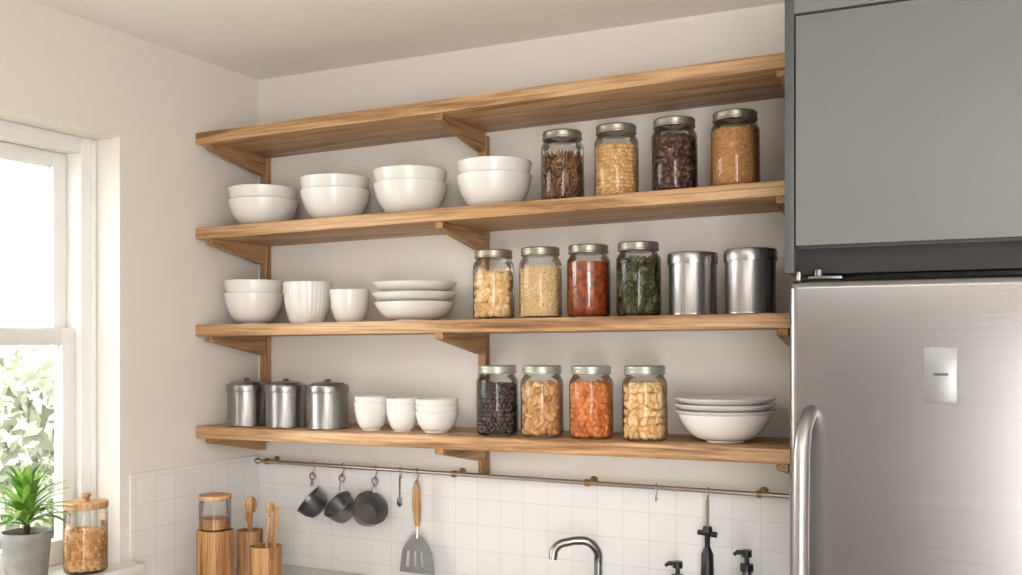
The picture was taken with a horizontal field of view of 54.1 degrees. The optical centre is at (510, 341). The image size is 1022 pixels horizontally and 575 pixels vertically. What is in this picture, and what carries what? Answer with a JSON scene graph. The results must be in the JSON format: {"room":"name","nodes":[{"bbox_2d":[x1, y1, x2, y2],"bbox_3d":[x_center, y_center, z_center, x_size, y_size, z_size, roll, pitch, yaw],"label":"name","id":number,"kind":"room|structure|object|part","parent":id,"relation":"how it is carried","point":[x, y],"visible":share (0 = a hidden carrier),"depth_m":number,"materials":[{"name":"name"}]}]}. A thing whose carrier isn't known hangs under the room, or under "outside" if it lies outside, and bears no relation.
{"room":"kitchen","nodes":[
{"label":"kitchen","id":0,"kind":"room"},
{"bbox_2d":[0,0,257,562],"bbox_3d":[-2.041,0.375,1.339,0.250,2.550,4.800,0,0,26],"label":"wall","id":1,"kind":"structure","parent":0,"point":[144,104],"depth_m":2.98,"materials":[{"name":"paint"}]},
{"bbox_2d":[0,119,95,574],"bbox_3d":[-1.514,0.035,2.445,0.098,1.259,1.150,0,0,26],"label":"window","id":2,"kind":"structure","parent":1,"relation":"in","point":[69,161],"depth_m":2.90,"materials":[{"name":"white paint"}]},
{"bbox_2d":[48,561,144,574],"bbox_3d":[-1.406,0.652,2.380,0.170,0.025,1.230,0,0,26],"label":"window sill","id":3,"kind":"structure","parent":1,"relation":"attached to","point":[114,568],"depth_m":2.84,"materials":[{"name":"white paint"}]},
{"bbox_2d":[0,461,74,574],"bbox_3d":[-1.249,0.475,2.599,0.206,0.330,0.245,0,0,26],"label":"dracaena","id":4,"kind":"object","parent":3,"relation":"on","point":[26,549],"visible":1,"depth_m":2.59,"materials":[{"name":"plant"}]},
{"bbox_2d":[63,493,108,574],"bbox_3d":[-1.188,0.530,2.795,0.118,0.218,0.118,0,0,-15],"label":"jar","id":5,"kind":"object","parent":3,"relation":"on","point":[85,549],"visible":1,"depth_m":2.76,"materials":[{"name":"clear glass"}]},
{"bbox_2d":[129,455,257,574],"bbox_3d":[-0.992,0.569,3.178,0.006,0.362,0.557,0,0,26],"label":"backsplash","id":6,"kind":"structure","parent":1,"relation":"attached to","point":[164,503],"depth_m":3.10,"materials":[{"name":"tile"}]},
{"bbox_2d":[32,0,784,79],"bbox_3d":[-0.067,-0.950,0.367,4.650,0.100,5.200,0,0,26],"label":"ceiling","id":7,"kind":"structure","parent":0,"point":[256,39],"depth_m":2.81,"materials":[{"name":"paint"}]},
{"bbox_2d":[258,3,1021,574],"bbox_3d":[1.037,0.375,2.610,4.650,2.550,0.200,0,0,26],"label":"wall","id":8,"kind":"structure","parent":0,"point":[729,362],"depth_m":2.97,"materials":[{"name":"paint"}]},
{"bbox_2d":[196,52,804,474],"bbox_3d":[-0.080,-0.138,2.880,1.903,1.094,0.298,0,0,26],"label":"open shelving","id":9,"kind":"object","parent":8,"relation":"attached to","point":[762,77],"visible":0.69,"depth_m":2.78,"materials":[{"name":"brown wood"}]},
{"bbox_2d":[226,378,265,426],"bbox_3d":[-0.847,0.190,3.203,0.129,0.152,0.129,0,0,26],"label":"steel canister","id":10,"kind":"object","parent":9,"relation":"on","point":[246,399],"visible":0.94,"depth_m":3.15,"materials":[{"name":"grey metal"}]},
{"bbox_2d":[224,279,283,323],"bbox_3d":[-0.831,-0.126,3.234,0.189,0.141,0.188,-1,0,26],"label":"bowls","id":11,"kind":"object","parent":9,"relation":"on","point":[248,301],"visible":0.92,"depth_m":3.16,"materials":[{"name":"white ceramic"}]},
{"bbox_2d":[228,184,298,223],"bbox_3d":[-0.796,-0.427,3.217,0.222,0.127,0.222,-1,0,26],"label":"bowls","id":12,"kind":"object","parent":9,"relation":"on","point":[248,203],"visible":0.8,"depth_m":3.13,"materials":[{"name":"white ceramic"}]},
{"bbox_2d":[265,378,306,427],"bbox_3d":[-0.706,0.189,3.134,0.129,0.152,0.129,0,0,26],"label":"steel canister","id":13,"kind":"object","parent":9,"relation":"on","point":[285,399],"visible":1,"depth_m":3.08,"materials":[{"name":"grey metal"}]},
{"bbox_2d":[283,281,331,322],"bbox_3d":[-0.638,-0.122,3.139,0.153,0.130,0.153,-1,0,26],"label":"bowl","id":14,"kind":"object","parent":9,"relation":"on","point":[305,301],"visible":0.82,"depth_m":3.08,"materials":[{"name":"white ceramic"}]},
{"bbox_2d":[306,378,348,429],"bbox_3d":[-0.561,0.188,3.062,0.129,0.152,0.129,0,0,26],"label":"steel canister","id":15,"kind":"object","parent":9,"relation":"on","point":[327,400],"visible":1,"depth_m":3.01,"materials":[{"name":"grey metal"}]},
{"bbox_2d":[300,173,369,218],"bbox_3d":[-0.543,-0.435,3.092,0.215,0.137,0.214,-1,0,26],"label":"bowls","id":16,"kind":"object","parent":9,"relation":"on","point":[323,195],"visible":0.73,"depth_m":3.01,"materials":[{"name":"white ceramic"}]},
{"bbox_2d":[330,289,369,321],"bbox_3d":[-0.494,-0.110,3.069,0.122,0.102,0.122,-1,0,26],"label":"cup","id":17,"kind":"object","parent":9,"relation":"on","point":[347,305],"visible":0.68,"depth_m":3.02,"materials":[{"name":"white ceramic"}]},
{"bbox_2d":[354,395,388,430],"bbox_3d":[-0.417,0.212,2.992,0.102,0.102,0.102,0,0,23],"label":"bowls","id":18,"kind":"object","parent":9,"relation":"in","point":[370,410],"visible":0.98,"depth_m":2.95,"materials":[{"name":"white ceramic"}]},
{"bbox_2d":[386,397,417,431],"bbox_3d":[-0.320,0.213,2.944,0.097,0.098,0.096,0,0,23],"label":"bowls","id":19,"kind":"object","parent":9,"relation":"in","point":[401,415],"visible":0.95,"depth_m":2.91,"materials":[{"name":"white ceramic"}]},
{"bbox_2d":[373,165,446,212],"bbox_3d":[-0.298,-0.439,2.972,0.218,0.137,0.218,-1,0,26],"label":"bowls","id":20,"kind":"object","parent":9,"relation":"on","point":[398,188],"visible":0.79,"depth_m":2.89,"materials":[{"name":"white ceramic"}]},
{"bbox_2d":[371,280,456,320],"bbox_3d":[-0.287,-0.118,2.972,0.254,0.117,0.254,0,0,23],"label":"bowls","id":21,"kind":"object","parent":9,"relation":"on","point":[400,300],"visible":0.97,"depth_m":2.88,"materials":[{"name":"white ceramic"}]},
{"bbox_2d":[415,397,458,432],"bbox_3d":[-0.214,0.212,2.892,0.127,0.098,0.126,0,0,23],"label":"bowls","id":22,"kind":"object","parent":9,"relation":"in","point":[433,414],"visible":1,"depth_m":2.84,"materials":[{"name":"white ceramic"}]},
{"bbox_2d":[473,249,514,318],"bbox_3d":[-0.048,-0.160,2.810,0.118,0.195,0.117,0,0,30],"label":"glass storage jar","id":23,"kind":"object","parent":9,"relation":"in","point":[493,290],"visible":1,"depth_m":2.77,"materials":[{"name":"clear glass"}]},
{"bbox_2d":[457,156,531,205],"bbox_3d":[-0.047,-0.442,2.849,0.215,0.138,0.214,-1,0,26],"label":"bowls","id":24,"kind":"object","parent":9,"relation":"on","point":[482,180],"visible":0.75,"depth_m":2.77,"materials":[{"name":"white ceramic"}]},
{"bbox_2d":[476,365,517,435],"bbox_3d":[-0.038,0.162,2.794,0.118,0.195,0.117,0,0,26],"label":"glass storage jar","id":25,"kind":"object","parent":9,"relation":"in","point":[496,402],"visible":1,"depth_m":2.75,"materials":[{"name":"glass"}]},
{"bbox_2d":[519,246,561,317],"bbox_3d":[0.081,-0.161,2.746,0.118,0.195,0.117,0,0,25],"label":"glass storage jar","id":26,"kind":"object","parent":9,"relation":"in","point":[540,287],"visible":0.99,"depth_m":2.70,"materials":[{"name":"clear glass"}]},
{"bbox_2d":[521,365,563,437],"bbox_3d":[0.085,0.161,2.733,0.118,0.195,0.117,0,0,30],"label":"glass storage jar","id":27,"kind":"object","parent":9,"relation":"in","point":[542,412],"visible":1,"depth_m":2.69,"materials":[{"name":"glass"}]},
{"bbox_2d":[541,128,583,199],"bbox_3d":[0.140,-0.473,2.717,0.118,0.195,0.117,0,0,28],"label":"glass storage jar","id":28,"kind":"object","parent":9,"relation":"in","point":[562,176],"visible":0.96,"depth_m":2.68,"materials":[{"name":"clear glass"}]},
{"bbox_2d":[567,244,610,316],"bbox_3d":[0.208,-0.162,2.684,0.117,0.194,0.117,0,0,-38],"label":"glass storage jar","id":29,"kind":"object","parent":9,"relation":"in","point":[588,282],"visible":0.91,"depth_m":2.64,"materials":[{"name":"clear glass"}]},
{"bbox_2d":[569,365,612,439],"bbox_3d":[0.214,0.160,2.670,0.118,0.195,0.117,0,0,24],"label":"glass storage jar","id":30,"kind":"object","parent":9,"relation":"in","point":[590,403],"visible":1,"depth_m":2.63,"materials":[{"name":"glass"}]},
{"bbox_2d":[594,122,638,195],"bbox_3d":[0.280,-0.474,2.649,0.118,0.195,0.117,0,0,30],"label":"glass storage jar","id":31,"kind":"object","parent":9,"relation":"in","point":[616,165],"visible":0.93,"depth_m":2.61,"materials":[{"name":"clear glass"}]},
{"bbox_2d":[616,241,660,315],"bbox_3d":[0.335,-0.163,2.622,0.118,0.195,0.117,0,0,23],"label":"glass storage jar","id":32,"kind":"object","parent":9,"relation":"in","point":[638,279],"visible":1,"depth_m":2.58,"materials":[{"name":"clear glass"}]},
{"bbox_2d":[622,365,667,441],"bbox_3d":[0.349,0.159,2.604,0.118,0.195,0.117,0,0,25],"label":"glass storage jar","id":33,"kind":"object","parent":9,"relation":"in","point":[644,404],"visible":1,"depth_m":2.56,"materials":[{"name":"glass"}]},
{"bbox_2d":[651,115,697,190],"bbox_3d":[0.422,-0.476,2.579,0.118,0.195,0.117,0,0,25],"label":"glass storage jar","id":34,"kind":"object","parent":9,"relation":"in","point":[675,155],"visible":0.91,"depth_m":2.54,"materials":[{"name":"clear glass"}]},
{"bbox_2d":[667,251,717,314],"bbox_3d":[0.465,-0.148,2.558,0.127,0.161,0.127,-1,0,26],"label":"steel canister","id":35,"kind":"object","parent":9,"relation":"on","point":[692,274],"visible":0.84,"depth_m":2.50,"materials":[{"name":"grey metal"}]},
{"bbox_2d":[673,395,776,442],"bbox_3d":[0.545,0.197,2.552,0.258,0.115,0.258,0,0,29],"label":"bowls","id":36,"kind":"object","parent":9,"relation":"on","point":[710,418],"visible":1,"depth_m":2.46,"materials":[{"name":"white ceramic"}]},
{"bbox_2d":[711,108,759,185],"bbox_3d":[0.563,-0.478,2.509,0.120,0.194,0.120,-1,0,-8],"label":"glass storage jar","id":37,"kind":"object","parent":9,"relation":"in","point":[735,147],"visible":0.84,"depth_m":2.46,"materials":[{"name":"clear glass"}]},
{"bbox_2d":[723,247,777,313],"bbox_3d":[0.597,-0.150,2.492,0.131,0.162,0.131,-1,0,26],"label":"steel canister","id":38,"kind":"object","parent":9,"relation":"on","point":[750,272],"visible":0.85,"depth_m":2.44,"materials":[{"name":"grey metal"}]},
{"bbox_2d":[254,456,789,498],"bbox_3d":[-0.016,0.399,2.980,1.869,0.024,0.065,0,0,26],"label":"hanging rail","id":39,"kind":"object","parent":8,"relation":"attached to","point":[763,491],"visible":0.86,"depth_m":2.90,"materials":[{"name":"silver metal"}]},
{"bbox_2d":[297,461,327,517],"bbox_3d":[-0.648,0.479,3.236,0.103,0.181,0.104,0,0,26],"label":"measuring cup","id":40,"kind":"object","parent":39,"relation":"hanging from","point":[316,501],"depth_m":3.21,"materials":[{"name":"grey metal"}]},
{"bbox_2d":[324,463,353,523],"bbox_3d":[-0.547,0.484,3.192,0.104,0.190,0.102,0,0,26],"label":"measuring cup","id":41,"kind":"object","parent":39,"relation":"hanging from","point":[339,509],"depth_m":3.21,"materials":[{"name":"grey metal"}]},
{"bbox_2d":[352,465,387,526],"bbox_3d":[-0.448,0.485,3.136,0.107,0.192,0.111,0,0,26],"label":"measuring cup","id":42,"kind":"object","parent":39,"relation":"hanging from","point":[369,509],"depth_m":3.16,"materials":[{"name":"grey metal"}]},
{"bbox_2d":[397,467,402,506],"bbox_3d":[-0.345,0.451,3.118,0.021,0.125,0.023,0,0,26],"label":"measuring spoon","id":43,"kind":"object","parent":39,"relation":"hanging from","point":[399,500],"depth_m":3.11,"materials":[{"name":"silver metal"}]},
{"bbox_2d":[400,468,433,574],"bbox_3d":[-0.289,0.551,3.086,0.124,0.324,0.030,0,0,26],"label":"slotted turner","id":44,"kind":"object","parent":39,"relation":"hanging from","point":[416,542],"visible":1,"depth_m":3.08,"materials":[{"name":"silver metal"}]},
{"bbox_3d":[-0.016,0.399,2.980,1.869,0.024,0.065,0,0,26],"label":"rail","id":45,"kind":"part","parent":39,"relation":"part of","materials":[{"name":"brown metal"}]},
{"bbox_2d":[258,463,789,574],"bbox_3d":[-0.015,0.581,3.013,1.904,0.338,0.006,0,0,26],"label":"backsplash","id":46,"kind":"structure","parent":8,"relation":"attached to","point":[469,525],"depth_m":3.00,"materials":[{"name":"tile"}]},
{"bbox_2d":[785,0,1021,279],"bbox_3d":[1.103,-0.405,2.075,0.918,0.540,0.698,0,0,26],"label":"upper cabinet","id":47,"kind":"object","parent":8,"relation":"attached to","point":[903,118],"visible":0.85,"depth_m":1.88,"materials":[{"name":"grey paint"}]},
{"bbox_2d":[697,487,717,574],"bbox_3d":[0.527,0.532,2.684,0.053,0.286,0.036,0,0,26],"label":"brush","id":48,"kind":"object","parent":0,"point":[707,559],"depth_m":2.67,"materials":[{"name":"black plastic"}]},
{"bbox_3d":[-0.067,1.700,0.367,4.650,0.100,5.200,0,0,26],"label":"floor","id":49,"kind":"structure","parent":0,"visible":0},
{"bbox_2d":[234,564,368,574],"bbox_3d":[-0.159,1.199,2.720,1.903,0.898,0.643,0,0,26],"label":"countertop","id":50,"kind":"structure","parent":49,"relation":"on","point":[287,569],"depth_m":3.27,"materials":[{"name":"stone"}]},
{"bbox_2d":[196,492,233,574],"bbox_3d":[-0.888,0.604,3.000,0.110,0.292,0.110,0,0,26],"label":"jar","id":51,"kind":"object","parent":50,"relation":"on","point":[215,534],"visible":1,"depth_m":2.96,"materials":[{"name":"brown wood"}]},
{"bbox_2d":[237,496,262,574],"bbox_3d":[-0.819,0.616,3.139,0.082,0.267,0.082,0,0,26],"label":"utensil crock","id":52,"kind":"object","parent":50,"relation":"on","point":[246,537],"visible":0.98,"depth_m":3.11,"materials":[{"name":"brown wood"}]},
{"bbox_2d":[249,502,281,574],"bbox_3d":[-0.728,0.610,2.966,0.094,0.279,0.094,0,0,26],"label":"utensil crock","id":53,"kind":"object","parent":50,"relation":"on","point":[265,558],"visible":1,"depth_m":2.94,"materials":[{"name":"brown wood"}]},
{"bbox_2d":[549,536,602,574],"bbox_3d":[0.189,0.643,2.767,0.171,0.214,0.057,0,0,0],"label":"kitchen faucet","id":54,"kind":"object","parent":50,"relation":"on","point":[574,540],"visible":1,"depth_m":2.75,"materials":[{"name":"silver metal"}]},
{"bbox_2d":[664,560,683,574],"bbox_3d":[0.446,0.668,2.678,0.060,0.163,0.060,0,0,-24],"label":"soap pump bottle","id":55,"kind":"object","parent":50,"relation":"on","point":[677,564],"visible":1,"depth_m":2.67,"materials":[{"name":"grey"}]},
{"bbox_2d":[733,549,753,574],"bbox_3d":[0.612,0.644,2.596,0.060,0.210,0.060,0,0,-24],"label":"soap pump bottle","id":56,"kind":"object","parent":50,"relation":"on","point":[746,568],"visible":1,"depth_m":2.59,"materials":[{"name":"grey plastic"}]},
{"bbox_2d":[790,269,1021,574],"bbox_3d":[1.071,0.753,2.035,0.881,1.792,0.742,0,0,26],"label":"refrigerator","id":57,"kind":"object","parent":49,"relation":"on","point":[906,392],"visible":1,"depth_m":1.87,"materials":[{"name":"grey metal"}]},
{"label":"outside","id":58,"kind":"structure","parent":0,"visible":0},
{"bbox_3d":[-6.825,1.860,7.482,13.740,0.180,22.000,0,0,26],"label":"ground","id":59,"kind":"structure","parent":58,"visible":0},
{"bbox_2d":[0,346,54,549],"bbox_3d":[-4.339,0.894,7.387,0.884,1.863,9.151,0,0,26],"label":"foliage","id":60,"kind":"object","parent":59,"relation":"on","point":[27,392],"visible":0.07,"depth_m":8.05,"materials":[{"name":"green plant"}]}
]}

